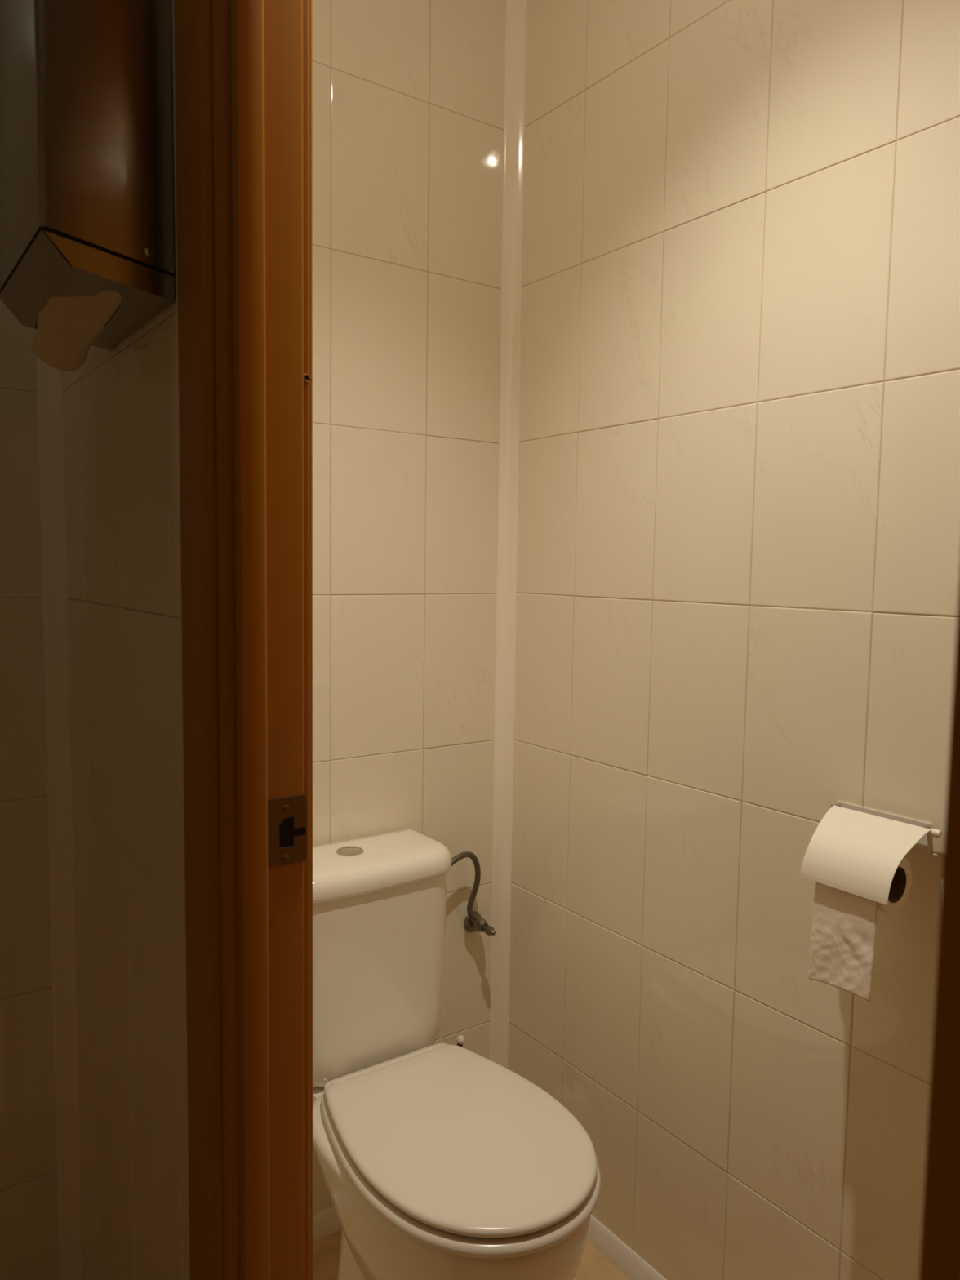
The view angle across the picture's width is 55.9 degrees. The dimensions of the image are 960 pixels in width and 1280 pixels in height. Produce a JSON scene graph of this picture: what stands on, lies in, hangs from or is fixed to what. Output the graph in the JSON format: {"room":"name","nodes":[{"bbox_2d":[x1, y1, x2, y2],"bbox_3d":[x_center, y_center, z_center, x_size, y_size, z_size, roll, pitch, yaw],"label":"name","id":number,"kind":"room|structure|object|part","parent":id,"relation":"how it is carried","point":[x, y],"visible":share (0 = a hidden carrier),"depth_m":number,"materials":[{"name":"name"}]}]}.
{"room":"public restroom","nodes":[
{"label":"public restroom","id":0,"kind":"room"},
{"bbox_2d":[62,0,190,1279],"bbox_3d":[0.150,0.017,0.335,0.066,2.447,2.600,-3,6,-35],"label":"wall","id":1,"kind":"structure","parent":0,"point":[121,406],"depth_m":1.10,"materials":[{"name":"tile"}]},
{"bbox_2d":[35,328,83,1279],"bbox_3d":[-0.634,-0.078,1.350,0.030,2.447,0.030,-3,6,-35],"label":"trim","id":2,"kind":"structure","parent":1,"relation":"attached to","point":[49,379],"depth_m":1.38,"materials":[{"name":"white plastic"}]},
{"bbox_2d":[0,0,174,350],"bbox_3d":[-0.420,-0.516,0.942,0.118,0.354,0.264,-3,6,-35],"label":"dispenser","id":3,"kind":"object","parent":1,"relation":"attached to","point":[86,158],"visible":0.96,"depth_m":0.85,"materials":[{"name":"silver metal"}]},
{"bbox_2d":[31,289,122,371],"bbox_3d":[-0.425,-0.332,0.965,0.071,0.050,0.232,-3,6,-35],"label":"paper towel","id":4,"kind":"object","parent":3,"relation":"in","point":[67,327],"visible":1,"depth_m":1.01,"materials":[{"name":"paper"}]},
{"bbox_2d":[173,0,959,1279],"bbox_3d":[-0.006,0.165,0.564,0.093,2.110,0.854,-3,6,-35],"label":"door frame","id":5,"kind":"structure","parent":1,"relation":"in","point":[243,68],"depth_m":0.81,"materials":[{"name":"brown wood"}]},
{"bbox_3d":[-0.255,0.178,0.847,0.015,2.030,0.108,-3,6,-35],"label":"casing","id":6,"kind":"part","parent":5,"relation":"part of","materials":[{"name":"brown wood"}]},
{"bbox_3d":[-0.177,0.175,0.832,0.037,0.064,0.002,-3,6,-35],"label":"strike plate","id":7,"kind":"part","parent":5,"relation":"part of","materials":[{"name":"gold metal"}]},
{"bbox_3d":[-0.180,0.177,0.877,0.014,2.030,0.066,-3,6,-35],"label":"casing","id":8,"kind":"part","parent":5,"relation":"part of","materials":[{"name":"brown wood"}]},
{"bbox_2d":[0,0,506,1279],"bbox_3d":[-0.873,-0.075,1.271,2.400,2.447,0.120,-3,6,-35],"label":"wall","id":9,"kind":"structure","parent":0,"point":[408,95],"depth_m":1.66,"materials":[{"name":"tile"}]},
{"bbox_2d":[313,1206,342,1241],"bbox_3d":[-0.280,1.103,1.722,0.765,0.041,0.015,-3,6,-35],"label":"baseboard","id":10,"kind":"structure","parent":9,"relation":"attached to","point":[326,1223],"depth_m":1.71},
{"bbox_2d":[463,911,495,935],"bbox_3d":[0.004,0.583,1.843,0.044,0.048,0.070,-3,6,-35],"label":"valve","id":11,"kind":"object","parent":9,"relation":"attached to","point":[481,925],"visible":0.93,"depth_m":1.84,"materials":[{"name":"metal"}]},
{"bbox_2d":[450,851,480,922],"bbox_3d":[-0.054,0.499,1.783,0.019,0.154,0.147,6,7,45],"label":"hose","id":12,"kind":"object","parent":11,"relation":"attached to","point":[461,855],"visible":0.85,"depth_m":1.82,"materials":[{"name":"metal"}]},
{"bbox_3d":[0.018,0.587,1.830,0.020,0.018,0.033,-3,6,-35],"label":"handle","id":13,"kind":"part","parent":11,"relation":"part of","materials":[{"name":"metal"}]},
{"bbox_2d":[313,1229,631,1279],"bbox_3d":[-0.100,1.295,0.287,2.420,0.100,2.820,-3,6,-35],"label":"floor","id":14,"kind":"structure","parent":0,"point":[593,1265],"depth_m":1.65,"materials":[{"name":"tile"}]},
{"bbox_2d":[312,829,600,1279],"bbox_3d":[-0.081,0.768,1.432,0.346,0.763,0.641,-3,6,-35],"label":"toilet","id":15,"kind":"object","parent":14,"relation":"on","point":[438,1161],"visible":0.94,"depth_m":1.39,"materials":[{"name":"white ceramic"}]},
{"bbox_3d":[-0.211,0.395,1.592,0.342,0.042,0.174,-3,6,-35],"label":"cistern lid","id":16,"kind":"part","parent":15,"relation":"part of","materials":[{"name":"white ceramic"}]},
{"bbox_3d":[-0.046,0.959,1.394,0.338,0.386,0.487,-3,6,-35],"label":"bowl","id":17,"kind":"part","parent":15,"relation":"part of","materials":[{"name":"white ceramic"}]},
{"bbox_3d":[-0.030,0.756,1.359,0.346,0.020,0.465,-3,6,-35],"label":"seat","id":18,"kind":"part","parent":15,"relation":"part of","materials":[{"name":"white plastic"}]},
{"bbox_3d":[-0.029,0.732,1.357,0.335,0.017,0.454,-3,6,-35],"label":"lid","id":19,"kind":"part","parent":15,"relation":"part of","materials":[{"name":"white plastic"}]},
{"bbox_2d":[456,1035,465,1047],"bbox_3d":[-0.041,0.952,1.810,0.094,0.335,0.094,-3,6,-35],"label":"toilet brush","id":20,"kind":"object","parent":14,"relation":"on","point":[460,1039],"visible":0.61,"depth_m":1.79,"materials":[{"name":"white plastic"}]},
{"bbox_2d":[507,0,959,1279],"bbox_3d":[0.555,-0.054,1.266,0.120,2.447,1.551,-3,6,-35],"label":"wall","id":21,"kind":"structure","parent":0,"point":[738,561],"depth_m":1.40,"materials":[{"name":"tile"}]},
{"bbox_2d":[488,0,527,1068],"bbox_3d":[0.054,-0.109,1.839,0.030,2.447,0.030,-3,6,-35],"label":"trim","id":22,"kind":"structure","parent":21,"relation":"attached to","point":[515,10],"depth_m":1.83,"materials":[{"name":"white plastic"}]},
{"bbox_2d":[586,1214,666,1279],"bbox_3d":[0.455,1.143,1.367,0.015,0.041,1.450,-3,6,-35],"label":"baseboard","id":23,"kind":"structure","parent":21,"relation":"attached to","point":[606,1242],"depth_m":1.64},
{"bbox_2d":[800,800,942,905],"bbox_3d":[0.496,0.271,1.171,0.111,0.081,0.152,-3,6,-35],"label":"paper holder","id":24,"kind":"object","parent":21,"relation":"attached to","point":[854,849],"visible":1,"depth_m":1.15,"materials":[{"name":"white metal"}]},
{"bbox_2d":[808,857,911,1002],"bbox_3d":[0.489,0.355,1.165,0.082,0.182,0.089,-3,6,-35],"label":"toilet paper roll","id":25,"kind":"object","parent":24,"relation":"hanging from","point":[842,948],"visible":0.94,"depth_m":1.14,"materials":[{"name":"white paper"}]},
{"bbox_3d":[0.530,0.237,1.200,0.014,0.008,0.140,-3,6,-35],"label":"hinge rod","id":26,"kind":"part","parent":24,"relation":"part of","materials":[{"name":"silver metal"}]},
{"bbox_3d":[0.536,0.248,1.206,0.003,0.039,0.133,-3,6,-35],"label":"plate","id":27,"kind":"part","parent":24,"relation":"part of","materials":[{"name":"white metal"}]}
]}

